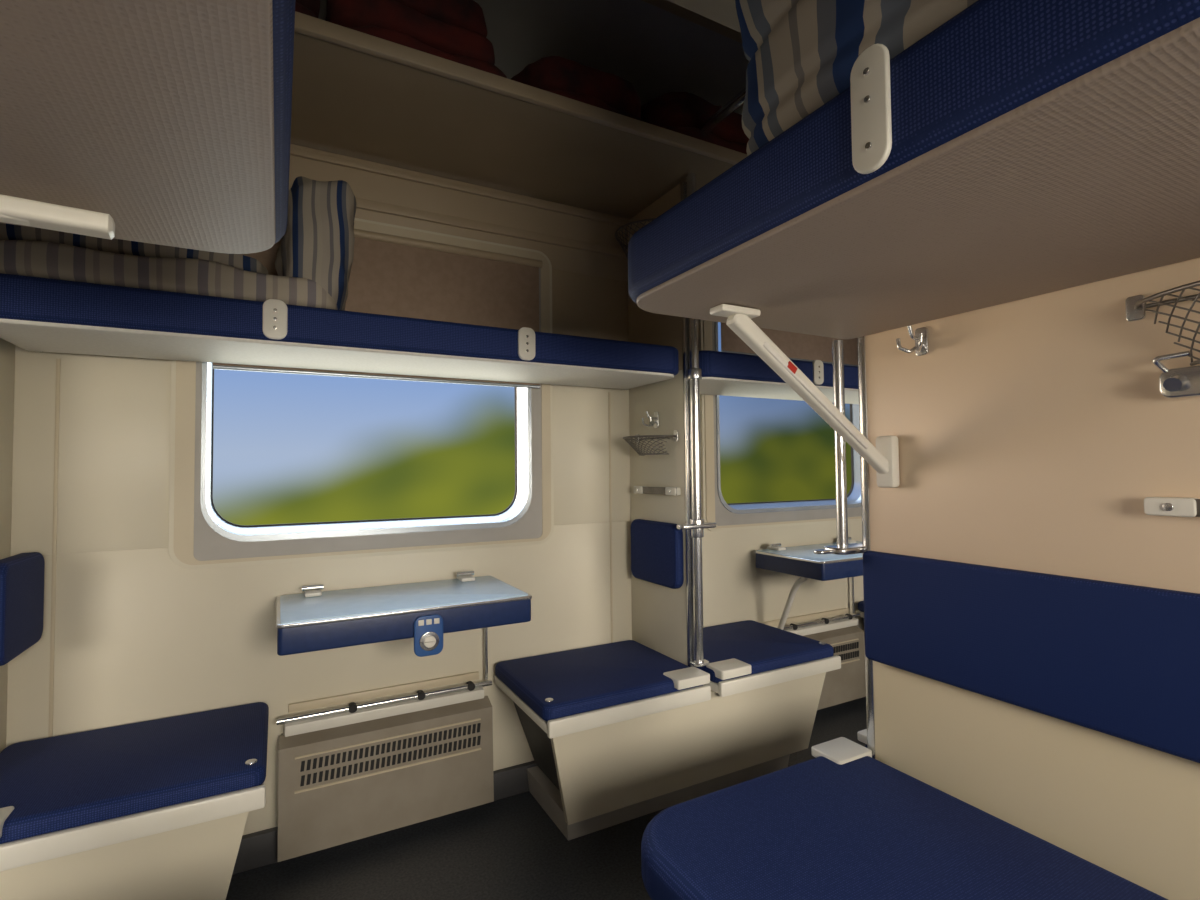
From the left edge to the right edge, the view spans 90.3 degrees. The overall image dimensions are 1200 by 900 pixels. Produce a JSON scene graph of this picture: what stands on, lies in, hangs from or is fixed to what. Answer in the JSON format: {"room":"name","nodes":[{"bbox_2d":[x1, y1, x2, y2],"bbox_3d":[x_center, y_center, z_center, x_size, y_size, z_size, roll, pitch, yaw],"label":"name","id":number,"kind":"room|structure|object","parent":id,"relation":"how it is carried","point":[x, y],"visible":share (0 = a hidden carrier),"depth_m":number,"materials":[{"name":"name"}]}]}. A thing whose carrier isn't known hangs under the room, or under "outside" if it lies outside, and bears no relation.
{"room":"train carriage","nodes":[
{"label":"train carriage","id":0,"kind":"room"},
{"bbox_2d":[6,144,864,834],"bbox_3d":[0.856,-0.109,2.789,9.050,2.610,0.090,0,-2,-28],"label":"wall","id":1,"kind":"structure","parent":0,"point":[141,636],"depth_m":1.84,"materials":[{"name":"beige plastic"}]},
{"bbox_2d":[48,359,60,737],"bbox_3d":[-1.385,0.265,1.514,0.008,1.000,0.004,0,-2,-28],"label":"trim","id":2,"kind":"structure","parent":1,"relation":"attached to","point":[58,361],"depth_m":1.51,"materials":[{"name":"beige plastic"}]},
{"bbox_2d":[10,345,170,556],"bbox_3d":[-1.505,-0.014,1.514,0.825,0.560,0.090,0,-2,-28],"label":"pier","id":3,"kind":"object","parent":1,"relation":"attached to","point":[114,460],"visible":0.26,"depth_m":1.56,"materials":[{"name":"beige plastic"}]},
{"bbox_2d":[0,273,678,389],"bbox_3d":[-0.576,-0.296,1.734,1.755,0.104,0.394,0,-2,-28],"label":"upper side berth","id":4,"kind":"object","parent":3,"relation":"attached to","point":[40,315],"visible":1,"depth_m":1.49,"materials":[{"name":"blue fabric"}]},
{"bbox_2d":[0,176,355,310],"bbox_3d":[-1.015,-0.534,1.500,0.756,0.371,0.338,0,-2,-28],"label":"mattress","id":5,"kind":"object","parent":4,"relation":"on","point":[315,254],"visible":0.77,"depth_m":1.40,"materials":[{"name":"fabric"}]},
{"bbox_2d":[168,218,553,568],"bbox_3d":[-0.677,-0.198,1.909,1.140,1.062,0.012,0,-2,-28],"label":"window frame","id":6,"kind":"structure","parent":1,"relation":"attached to","point":[173,557],"depth_m":1.82,"materials":[{"name":"beige plastic"}]},
{"bbox_2d":[174,220,550,564],"bbox_3d":[-0.673,-0.199,1.903,1.116,1.040,0.007,0,-2,-28],"label":"bead","id":7,"kind":"object","parent":6,"relation":"attached to","point":[185,370],"depth_m":1.74},
{"bbox_2d":[207,362,523,533],"bbox_3d":[-0.703,-0.199,1.945,0.987,0.940,0.075,0,-2,-28],"label":"reveal","id":8,"kind":"object","parent":1,"relation":"attached to","point":[517,502],"visible":0.33,"depth_m":1.93,"materials":[{"name":"white plastic"}]},
{"bbox_2d":[211,369,516,526],"bbox_3d":[-0.721,-0.198,1.981,0.990,0.940,0.012,0,-2,-28],"label":"gasket","id":9,"kind":"object","parent":8,"relation":"attached to","point":[509,506],"visible":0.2,"depth_m":1.92,"materials":[{"name":"black rubber"}]},
{"bbox_2d":[213,237,539,384],"bbox_3d":[-0.652,-0.447,1.910,0.985,0.435,0.004,0,-2,-28],"label":"blind","id":10,"kind":"object","parent":1,"relation":"attached to","point":[390,279],"visible":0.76,"depth_m":1.97,"materials":[{"name":"fabric"}]},
{"bbox_2d":[212,365,539,388],"bbox_3d":[-0.650,-0.229,1.902,0.985,0.011,0.012,0,-2,-28],"label":"bar","id":11,"kind":"object","parent":10,"relation":"attached to","point":[224,367],"depth_m":1.85,"materials":[{"name":"silver metal"}]},
{"bbox_2d":[354,229,542,267],"bbox_3d":[-0.661,-0.674,1.914,1.020,0.027,0.028,0,-2,-28],"label":"roll","id":12,"kind":"object","parent":10,"relation":"attached to","point":[358,233],"depth_m":1.98,"materials":[{"name":"beige plastic"}]},
{"bbox_2d":[232,761,536,874],"bbox_3d":[0.896,1.148,2.696,9.050,0.090,0.024,0,-2,-28],"label":"baseboard","id":13,"kind":"structure","parent":1,"relation":"attached to","point":[260,848],"depth_m":1.70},
{"bbox_2d":[277,671,491,736],"bbox_3d":[-0.646,0.780,1.853,0.630,0.070,0.068,0,-2,-28],"label":"pipe rail","id":14,"kind":"object","parent":1,"relation":"attached to","point":[353,713],"visible":1,"depth_m":1.83,"materials":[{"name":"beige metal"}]},
{"bbox_2d":[278,696,493,861],"bbox_3d":[-0.635,0.991,1.829,0.620,0.335,0.062,0,-2,-28],"label":"heater","id":15,"kind":"object","parent":1,"relation":"attached to","point":[344,784],"visible":1,"depth_m":1.79,"materials":[{"name":"metal"}]},
{"bbox_2d":[294,718,480,793],"bbox_3d":[-0.625,0.921,1.812,0.540,0.099,0.015,0,-2,-28],"label":"grille","id":16,"kind":"object","parent":15,"relation":"attached to","point":[329,767],"depth_m":1.80,"materials":[{"name":"beige metal"}]},
{"bbox_2d":[276,571,531,679],"bbox_3d":[-0.556,0.577,1.699,0.653,0.373,0.404,0,-2,-28],"label":"table","id":17,"kind":"object","parent":1,"relation":"attached to","point":[311,620],"visible":1,"depth_m":1.59,"materials":[{"name":"blue plastic"}]},
{"bbox_2d":[289,185,627,257],"bbox_3d":[0.874,-0.766,2.765,9.050,0.030,0.014,0,-2,-28],"label":"wall rail","id":18,"kind":"object","parent":1,"relation":"attached to","point":[364,204],"visible":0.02,"depth_m":2.07,"materials":[{"name":"beige plastic"}]},
{"bbox_2d":[290,147,628,226],"bbox_3d":[0.873,-0.886,2.769,9.050,0.020,0.014,0,-2,-28],"label":"wall rail","id":19,"kind":"object","parent":1,"relation":"attached to","point":[293,151],"visible":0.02,"depth_m":2.01,"materials":[{"name":"beige plastic"}]},
{"bbox_2d":[290,11,746,218],"bbox_3d":[0.999,-0.934,2.535,9.050,0.038,0.546,0,-2,-28],"label":"shelf","id":20,"kind":"object","parent":1,"relation":"attached to","point":[356,94],"visible":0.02,"depth_m":1.75,"materials":[{"name":"laminate"}]},
{"bbox_2d":[295,0,506,77],"bbox_3d":[-0.766,-1.100,1.550,1.027,0.296,0.344,0,-2,-28],"label":"pile","id":21,"kind":"object","parent":20,"relation":"on","point":[453,30],"visible":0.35,"depth_m":1.54,"materials":[{"name":"red fabric"}]},
{"bbox_2d":[295,1,316,17],"bbox_3d":[-0.971,-1.019,1.439,0.562,0.129,0.331,0,-2,-28],"label":"blanket","id":22,"kind":"object","parent":21,"relation":"on","point":[309,8],"depth_m":1.44,"materials":[{"name":"red fabric"}]},
{"bbox_2d":[295,0,320,17],"bbox_3d":[-0.963,-1.127,1.445,0.514,0.129,0.344,0,-2,-28],"label":"blanket","id":23,"kind":"object","parent":21,"relation":"on","point":[312,6],"depth_m":1.45,"materials":[{"name":"red fabric"}]},
{"bbox_2d":[325,0,494,64],"bbox_3d":[-0.539,-1.102,1.671,0.430,0.106,0.339,0,-2,-28],"label":"blanket","id":24,"kind":"object","parent":21,"relation":"on","point":[445,28],"depth_m":1.54,"materials":[{"name":"red fabric"}]},
{"bbox_2d":[347,26,506,77],"bbox_3d":[-0.516,-1.011,1.677,0.466,0.120,0.330,0,-2,-28],"label":"blanket","id":25,"kind":"object","parent":21,"relation":"on","point":[426,39],"depth_m":1.56,"materials":[{"name":"red fabric"}]},
{"bbox_2d":[394,0,486,36],"bbox_3d":[-0.546,-1.187,1.676,0.399,0.118,0.334,0,-2,-28],"label":"blanket","id":26,"kind":"object","parent":21,"relation":"on","point":[467,16],"depth_m":1.58,"materials":[{"name":"red fabric"}]},
{"bbox_2d":[511,56,748,153],"bbox_3d":[0.163,-1.065,2.050,1.041,0.240,0.358,0,-2,-28],"label":"pile","id":27,"kind":"object","parent":20,"relation":"on","point":[685,113],"visible":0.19,"depth_m":1.84,"materials":[{"name":"red fabric"}]},
{"bbox_2d":[511,56,640,118],"bbox_3d":[-0.092,-1.099,1.912,0.424,0.128,0.336,0,-2,-28],"label":"blanket","id":28,"kind":"object","parent":27,"relation":"on","point":[556,74],"depth_m":1.76,"materials":[{"name":"red fabric"}]},
{"bbox_2d":[545,90,643,121],"bbox_3d":[-0.084,-1.003,1.913,0.472,0.112,0.338,0,-2,-28],"label":"blanket","id":29,"kind":"object","parent":27,"relation":"on","point":[604,99],"depth_m":1.79,"materials":[{"name":"red fabric"}]},
{"bbox_2d":[641,92,748,142],"bbox_3d":[0.330,-1.117,2.145,0.524,0.132,0.343,0,-2,-28],"label":"blanket","id":30,"kind":"object","parent":27,"relation":"on","point":[683,110],"depth_m":1.95,"materials":[{"name":"red fabric"}]},
{"bbox_2d":[662,126,746,153],"bbox_3d":[0.355,-1.008,2.150,0.606,0.128,0.340,0,-2,-28],"label":"blanket","id":31,"kind":"object","parent":27,"relation":"on","point":[733,139],"depth_m":2.01,"materials":[{"name":"red fabric"}]},
{"bbox_2d":[608,392,612,642],"bbox_3d":[0.041,0.277,2.282,0.008,1.000,0.004,0,-2,-28],"label":"trim","id":32,"kind":"structure","parent":1,"relation":"attached to","point":[609,401],"depth_m":2.28,"materials":[{"name":"beige plastic"}]},
{"bbox_2d":[552,269,698,341],"bbox_3d":[0.093,-0.473,2.393,0.825,0.385,0.090,0,-2,-28],"label":"wall panel","id":33,"kind":"object","parent":1,"relation":"attached to","point":[583,305],"visible":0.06,"depth_m":2.27,"materials":[{"name":"brown plastic"}]},
{"bbox_2d":[553,385,701,525],"bbox_3d":[0.097,-0.001,2.377,0.825,0.560,0.090,0,-2,-28],"label":"pier","id":34,"kind":"object","parent":1,"relation":"attached to","point":[580,413],"visible":0.27,"depth_m":2.25,"materials":[{"name":"beige plastic"}]},
{"bbox_2d":[699,350,858,403],"bbox_3d":[1.026,-0.283,2.596,1.755,0.104,0.394,0,-2,-28],"label":"upper side berth","id":35,"kind":"object","parent":34,"relation":"attached to","point":[723,373],"visible":0.41,"depth_m":2.23,"materials":[{"name":"blue fabric"}]},
{"bbox_2d":[699,319,861,530],"bbox_3d":[0.926,-0.185,2.772,1.140,1.062,0.012,0,-2,-28],"label":"window frame","id":36,"kind":"structure","parent":1,"relation":"attached to","point":[702,423],"depth_m":2.50,"materials":[{"name":"beige laminate"}]},
{"bbox_2d":[703,320,861,528],"bbox_3d":[0.929,-0.186,2.766,1.116,1.040,0.007,0,-2,-28],"label":"bead","id":37,"kind":"object","parent":36,"relation":"attached to","point":[707,325],"depth_m":2.51},
{"bbox_2d":[712,321,861,525],"bbox_3d":[0.928,-0.172,2.779,1.037,0.994,0.042,0,-2,-28],"label":"plate","id":38,"kind":"object","parent":1,"relation":"attached to","point":[723,517],"depth_m":2.60,"materials":[{"name":"beige plastic"}]},
{"bbox_2d":[721,323,857,364],"bbox_3d":[0.949,-0.533,2.776,0.985,0.235,0.004,0,-2,-28],"label":"blind","id":39,"kind":"object","parent":1,"relation":"attached to","point":[793,345],"visible":0.3,"depth_m":2.76,"materials":[{"name":"fabric"}]},
{"bbox_2d":[720,350,857,366],"bbox_3d":[0.950,-0.416,2.772,0.985,0.011,0.012,0,-2,-28],"label":"bar","id":40,"kind":"object","parent":39,"relation":"attached to","point":[721,350],"depth_m":2.73,"materials":[{"name":"silver metal"}]},
{"bbox_2d":[729,404,860,508],"bbox_3d":[0.899,-0.186,2.808,0.987,0.940,0.075,0,-2,-28],"label":"reveal","id":41,"kind":"object","parent":1,"relation":"attached to","point":[855,494],"visible":0.18,"depth_m":2.99,"materials":[{"name":"white plastic"}]},
{"bbox_2d":[728,404,853,504],"bbox_3d":[0.881,-0.185,2.844,0.990,0.940,0.012,0,-2,-28],"label":"gasket","id":42,"kind":"object","parent":41,"relation":"attached to","point":[852,464],"visible":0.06,"depth_m":3.05,"materials":[{"name":"black rubber"}]},
{"bbox_2d":[755,537,862,629],"bbox_3d":[1.046,0.593,2.562,0.653,0.378,0.404,0,-2,-28],"label":"table","id":43,"kind":"object","parent":1,"relation":"attached to","point":[802,561],"visible":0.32,"depth_m":2.40,"materials":[{"name":"blue plastic"}]},
{"bbox_2d":[824,543,863,554],"bbox_3d":[0.589,0.235,1.413,0.120,0.015,0.065,0,-2,-28],"label":"bracket","id":44,"kind":"object","parent":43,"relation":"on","point":[852,548],"depth_m":1.38,"materials":[{"name":"silver metal"}]},
{"bbox_2d":[814,549,832,553],"bbox_3d":[0.528,0.236,1.389,0.070,0.008,0.030,0,-2,-28],"label":"lobe","id":45,"kind":"object","parent":44,"relation":"attached to","point":[819,551],"depth_m":1.37,"materials":[{"name":"silver metal"}]},
{"bbox_2d":[760,608,860,635],"bbox_3d":[0.956,0.793,2.716,0.630,0.070,0.068,0,-2,-28],"label":"pipe rail","id":46,"kind":"object","parent":1,"relation":"attached to","point":[849,620],"visible":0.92,"depth_m":2.73,"materials":[{"name":"white plastic"}]},
{"bbox_2d":[804,626,865,709],"bbox_3d":[0.968,1.004,2.691,0.620,0.335,0.062,0,-2,-28],"label":"heater","id":47,"kind":"object","parent":1,"relation":"attached to","point":[847,683],"visible":0.27,"depth_m":2.75,"materials":[{"name":"metal"}]},
{"bbox_2d":[830,639,859,663],"bbox_3d":[0.977,0.934,2.675,0.540,0.099,0.015,0,-2,-28],"label":"grille","id":48,"kind":"object","parent":47,"relation":"attached to","point":[848,650],"depth_m":2.76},
{"bbox_2d":[226,697,866,899],"bbox_3d":[1.578,1.173,1.429,9.050,0.060,3.140,0,-2,-28],"label":"floor","id":49,"kind":"structure","parent":0,"point":[508,848],"depth_m":1.70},
{"bbox_2d":[0,702,268,899],"bbox_3d":[-1.346,0.932,1.226,1.154,0.467,0.483,0,-2,-28],"label":"seats","id":50,"kind":"object","parent":49,"relation":"on","point":[158,809],"visible":1,"depth_m":1.26,"materials":[{"name":"blue fabric"}]},
{"bbox_2d":[0,338,14,751],"bbox_3d":[-1.384,0.248,1.307,0.030,1.060,0.369,0,-2,-28],"label":"panel","id":51,"kind":"object","parent":50,"relation":"on","point":[7,349],"visible":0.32,"depth_m":1.45,"materials":[{"name":"beige plastic"}]},
{"bbox_2d":[0,552,44,665],"bbox_3d":[-1.347,0.354,1.349,0.074,0.220,0.255,0,-2,-28],"label":"pad","id":52,"kind":"object","parent":51,"relation":"attached to","point":[22,574],"visible":1,"depth_m":1.34,"materials":[{"name":"blue fabric"}]},
{"bbox_2d":[494,620,840,840],"bbox_3d":[0.257,0.945,2.089,1.154,0.467,0.483,0,-2,-28],"label":"seats","id":53,"kind":"object","parent":49,"relation":"on","point":[616,733],"visible":0.93,"depth_m":1.92,"materials":[{"name":"blue fabric"}]},
{"bbox_2d":[495,640,702,720],"bbox_3d":[-0.011,0.738,1.962,0.559,0.047,0.455,0,-2,-28],"label":"cushion","id":54,"kind":"object","parent":53,"relation":"on","point":[557,686],"depth_m":1.86,"materials":[{"name":"blue fabric"}]},
{"bbox_2d":[629,370,686,664],"bbox_3d":[0.219,0.261,2.170,0.030,1.060,0.369,0,-2,-28],"label":"panel","id":55,"kind":"object","parent":53,"relation":"on","point":[659,612],"visible":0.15,"depth_m":2.14,"materials":[{"name":"beige plastic"}]},
{"bbox_2d":[642,411,658,427],"bbox_3d":[0.186,-0.110,2.150,0.048,0.061,0.060,0,-2,-28],"label":"coat hook","id":56,"kind":"object","parent":55,"relation":"attached to","point":[655,423],"visible":1,"depth_m":2.15,"materials":[{"name":"metal"}]},
{"bbox_2d":[623,430,678,455],"bbox_3d":[0.150,-0.023,2.133,0.127,0.083,0.274,0,-2,-28],"label":"basket","id":57,"kind":"object","parent":55,"relation":"attached to","point":[629,439],"visible":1,"depth_m":2.08,"materials":[{"name":"metal"}]},
{"bbox_2d":[627,184,682,370],"bbox_3d":[0.210,-0.591,2.199,0.030,0.645,0.369,0,-2,-28],"label":"panel","id":58,"kind":"object","parent":55,"relation":"on","point":[644,326],"visible":0.39,"depth_m":2.18,"materials":[{"name":"brown plastic"}]},
{"bbox_2d":[615,218,654,258],"bbox_3d":[0.134,-0.738,2.152,0.147,0.143,0.314,0,-2,-28],"label":"basket","id":59,"kind":"object","parent":58,"relation":"attached to","point":[622,245],"visible":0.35,"depth_m":2.12,"materials":[{"name":"metal"}]},
{"bbox_2d":[631,519,683,588],"bbox_3d":[0.199,0.365,2.133,0.036,0.220,0.300,0,-2,-28],"label":"pad","id":60,"kind":"object","parent":55,"relation":"attached to","point":[656,546],"visible":0.93,"depth_m":2.09,"materials":[{"name":"blue fabric"}]},
{"bbox_2d":[634,486,680,495],"bbox_3d":[0.199,0.145,2.142,0.028,0.028,0.270,0,-2,-28],"label":"towel bar","id":61,"kind":"object","parent":55,"relation":"attached to","point":[674,491],"visible":1,"depth_m":2.11,"materials":[{"name":"metal"}]},
{"bbox_2d":[690,659,708,666],"bbox_3d":[0.328,0.699,1.961,0.060,0.008,0.052,0,-2,-28],"label":"base","id":62,"kind":"object","parent":53,"relation":"on","point":[705,663],"depth_m":1.94,"materials":[{"name":"metal"}]},
{"bbox_2d":[680,181,697,667],"bbox_3d":[0.302,-0.077,2.020,0.036,1.685,0.018,0,-2,-28],"label":"trim","id":63,"kind":"structure","parent":62,"relation":"attached to","point":[683,185],"depth_m":2.00,"materials":[{"name":"metal"}]},
{"bbox_2d":[687,87,745,662],"bbox_3d":[0.466,-0.197,1.718,0.033,1.781,0.659,0,-2,-28],"label":"pole","id":64,"kind":"object","parent":53,"relation":"on","point":[737,101],"visible":0.38,"depth_m":1.97,"materials":[{"name":"metal"}]},
{"bbox_2d":[687,368,701,379],"bbox_3d":[0.316,-0.253,1.996,0.048,0.035,0.048,0,-2,-28],"label":"upper collar","id":65,"kind":"object","parent":64,"relation":"attached to","point":[692,373],"visible":0.9,"depth_m":1.98,"materials":[{"name":"metal"}]},
{"bbox_2d":[676,522,716,529],"bbox_3d":[0.321,0.252,1.980,0.150,0.016,0.047,0,-2,-28],"label":"collar","id":66,"kind":"object","parent":64,"relation":"attached to","point":[687,526],"visible":0.98,"depth_m":1.95,"materials":[{"name":"metal"}]},
{"bbox_2d":[690,519,703,537],"bbox_3d":[0.321,0.259,1.979,0.044,0.060,0.044,0,-2,-28],"label":"collar sleeve","id":67,"kind":"object","parent":66,"relation":"attached to","point":[695,533],"depth_m":1.96,"materials":[{"name":"silver metal"}]},
{"bbox_2d":[698,620,833,682],"bbox_3d":[0.512,0.743,2.244,0.559,0.047,0.455,0,-2,-28],"label":"cushion","id":68,"kind":"object","parent":53,"relation":"on","point":[768,649],"depth_m":2.14,"materials":[{"name":"blue fabric"}]},
{"bbox_2d":[856,601,863,623],"bbox_3d":[1.859,0.958,2.951,1.154,0.467,0.483,0,-2,-28],"label":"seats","id":69,"kind":"object","parent":49,"relation":"on","point":[861,603],"visible":0.03,"depth_m":2.87,"materials":[{"name":"blue fabric"}]},
{"bbox_2d":[858,601,863,611],"bbox_3d":[1.591,0.751,2.825,0.559,0.047,0.455,0,-2,-28],"label":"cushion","id":70,"kind":"object","parent":69,"relation":"on","point":[861,604],"depth_m":2.87,"materials":[{"name":"blue fabric"}]},
{"bbox_2d":[857,729,866,747],"bbox_3d":[1.355,0.891,0.774,0.641,0.465,1.880,0,-2,-28],"label":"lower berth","id":71,"kind":"object","parent":49,"relation":"on","point":[862,735],"visible":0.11,"depth_m":1.45,"materials":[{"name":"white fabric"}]},
{"bbox_2d":[641,737,1167,899],"bbox_3d":[0.750,0.886,0.449,0.641,0.465,1.880,0,-2,-28],"label":"lower berth","id":72,"kind":"object","parent":49,"relation":"on","point":[841,823],"visible":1,"depth_m":1.03,"materials":[{"name":"blue fabric"}]},
{"bbox_2d":[865,257,1199,593],"bbox_3d":[1.071,-0.186,0.593,0.030,2.610,1.855,0,-2,-28],"label":"panel","id":73,"kind":"object","parent":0,"point":[1034,434],"visible":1,"depth_m":1.07,"materials":[{"name":"beige plastic"}]},
{"bbox_2d":[710,304,898,487],"bbox_3d":[0.433,-0.093,1.220,0.493,0.349,0.044,0,-2,-28],"label":"support","id":74,"kind":"object","parent":73,"relation":"attached to","point":[884,458],"visible":1,"depth_m":1.21,"materials":[{"name":"white plastic"}]},
{"bbox_2d":[832,340,847,545],"bbox_3d":[0.576,-0.018,1.431,0.025,0.491,0.024,0,-2,-28],"label":"pole","id":75,"kind":"object","parent":73,"relation":"attached to","point":[837,345],"visible":1,"depth_m":1.42,"materials":[{"name":"silver metal"}]},
{"bbox_2d":[896,325,928,355],"bbox_3d":[0.667,-0.232,1.260,0.048,0.061,0.060,0,-2,-28],"label":"coat hook","id":76,"kind":"object","parent":73,"relation":"attached to","point":[921,347],"visible":1,"depth_m":1.26,"materials":[{"name":"metal"}]},
{"bbox_2d":[628,0,1199,339],"bbox_3d":[0.735,-0.367,0.481,0.659,0.139,1.845,0,-2,-28],"label":"upper berth","id":77,"kind":"object","parent":73,"relation":"attached to","point":[1015,150],"visible":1,"depth_m":0.68,"materials":[{"name":"beige plastic"}]},
{"bbox_2d":[735,0,977,155],"bbox_3d":[0.592,-0.687,0.751,0.631,0.543,0.746,0,-2,-28],"label":"mattress","id":78,"kind":"object","parent":77,"relation":"on","point":[802,55],"visible":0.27,"depth_m":0.73,"materials":[{"name":"fabric"}]},
{"bbox_2d":[863,551,1199,762],"bbox_3d":[1.035,0.321,0.576,0.030,0.244,1.795,0,-2,-28],"label":"berth backrest","id":79,"kind":"object","parent":73,"relation":"attached to","point":[1119,660],"visible":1,"depth_m":1.03,"materials":[{"name":"blue fabric"}]},
{"bbox_2d":[873,661,1199,899],"bbox_3d":[1.081,0.769,0.561,0.036,0.680,1.835,0,-2,-28],"label":"wall","id":80,"kind":"structure","parent":73,"relation":"attached to","point":[1131,810],"depth_m":1.05,"materials":[{"name":"beige plastic"}]},
{"bbox_2d":[857,336,875,758],"bbox_3d":[0.631,-0.154,1.410,0.038,2.610,0.023,0,-2,-28],"label":"trim","id":81,"kind":"structure","parent":80,"relation":"attached to","point":[861,347],"depth_m":1.39,"materials":[{"name":"metal"}]},
{"bbox_2d":[1125,280,1199,365],"bbox_3d":[0.899,-0.192,0.767,0.107,0.123,0.389,0,-2,-28],"label":"basket","id":82,"kind":"object","parent":73,"relation":"attached to","point":[1136,306],"visible":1,"depth_m":0.89,"materials":[{"name":"metal"}]},
{"bbox_2d":[1144,497,1199,516],"bbox_3d":[0.976,0.078,0.703,0.028,0.028,0.518,0,-2,-28],"label":"towel bar","id":83,"kind":"object","parent":73,"relation":"attached to","point":[1158,506],"visible":1,"depth_m":0.90,"materials":[{"name":"metal"}]},
{"bbox_2d":[1152,351,1199,398],"bbox_3d":[0.869,-0.113,0.885,0.045,0.069,0.066,0,-2,-28],"label":"reading lamp","id":84,"kind":"object","parent":73,"relation":"attached to","point":[1183,382],"visible":1,"depth_m":0.89,"materials":[{"name":"metal"}]},
{"bbox_3d":[1.551,-1.495,1.519,9.050,0.060,3.140,0,-2,-28],"label":"ceiling","id":85,"kind":"structure","parent":0,"visible":0},
{"bbox_2d":[318,0,749,114],"bbox_3d":[0.981,-1.231,2.574,9.050,0.375,0.475,0,-2,-28],"label":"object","id":86,"kind":"structure","parent":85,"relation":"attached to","point":[653,48],"depth_m":2.02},
{"bbox_2d":[642,0,741,42],"bbox_3d":[1.106,-1.409,2.345,9.050,0.043,0.060,0,-2,-28],"label":"trim","id":87,"kind":"structure","parent":85,"relation":"attached to","point":[666,5],"depth_m":1.93,"materials":[{"name":"laminate"}]},
{"bbox_3d":[-0.531,-0.199,-0.270,0.030,2.610,1.855,0,-2,-28],"label":"panel","id":88,"kind":"object","parent":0,"visible":0},
{"bbox_2d":[0,0,294,253],"bbox_3d":[-0.279,-0.375,-0.065,0.594,0.139,1.845,0,-2,-28],"label":"upper berth","id":89,"kind":"object","parent":88,"relation":"attached to","point":[170,120],"visible":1,"depth_m":0.51,"materials":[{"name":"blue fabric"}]},
{"bbox_2d":[0,194,114,239],"bbox_3d":[-0.687,-0.251,0.574,0.336,0.044,0.090,1,-2,-33],"label":"support","id":90,"kind":"object","parent":89,"relation":"attached to","point":[13,210],"visible":1,"depth_m":0.65,"materials":[{"name":"white plastic"}]},
{"bbox_2d":[272,0,294,242],"bbox_3d":[-0.283,-0.372,-0.067,0.584,0.120,1.845,0,-2,-28],"label":"cushion","id":91,"kind":"object","parent":89,"relation":"on","point":[283,11],"depth_m":0.52,"materials":[{"name":"blue fabric"}]},
{"bbox_3d":[2.282,-0.213,0.141,9.050,2.610,0.090,0,-2,-28],"label":"wall","id":92,"kind":"structure","parent":0,"visible":0},
{"bbox_2d":[668,0,740,32],"bbox_3d":[1.037,-0.989,0.648,1.240,0.040,1.930,0,-2,-28],"label":"shelf","id":93,"kind":"object","parent":92,"relation":"attached to","point":[724,12],"visible":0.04,"depth_m":1.28,"materials":[{"name":"beige laminate"}]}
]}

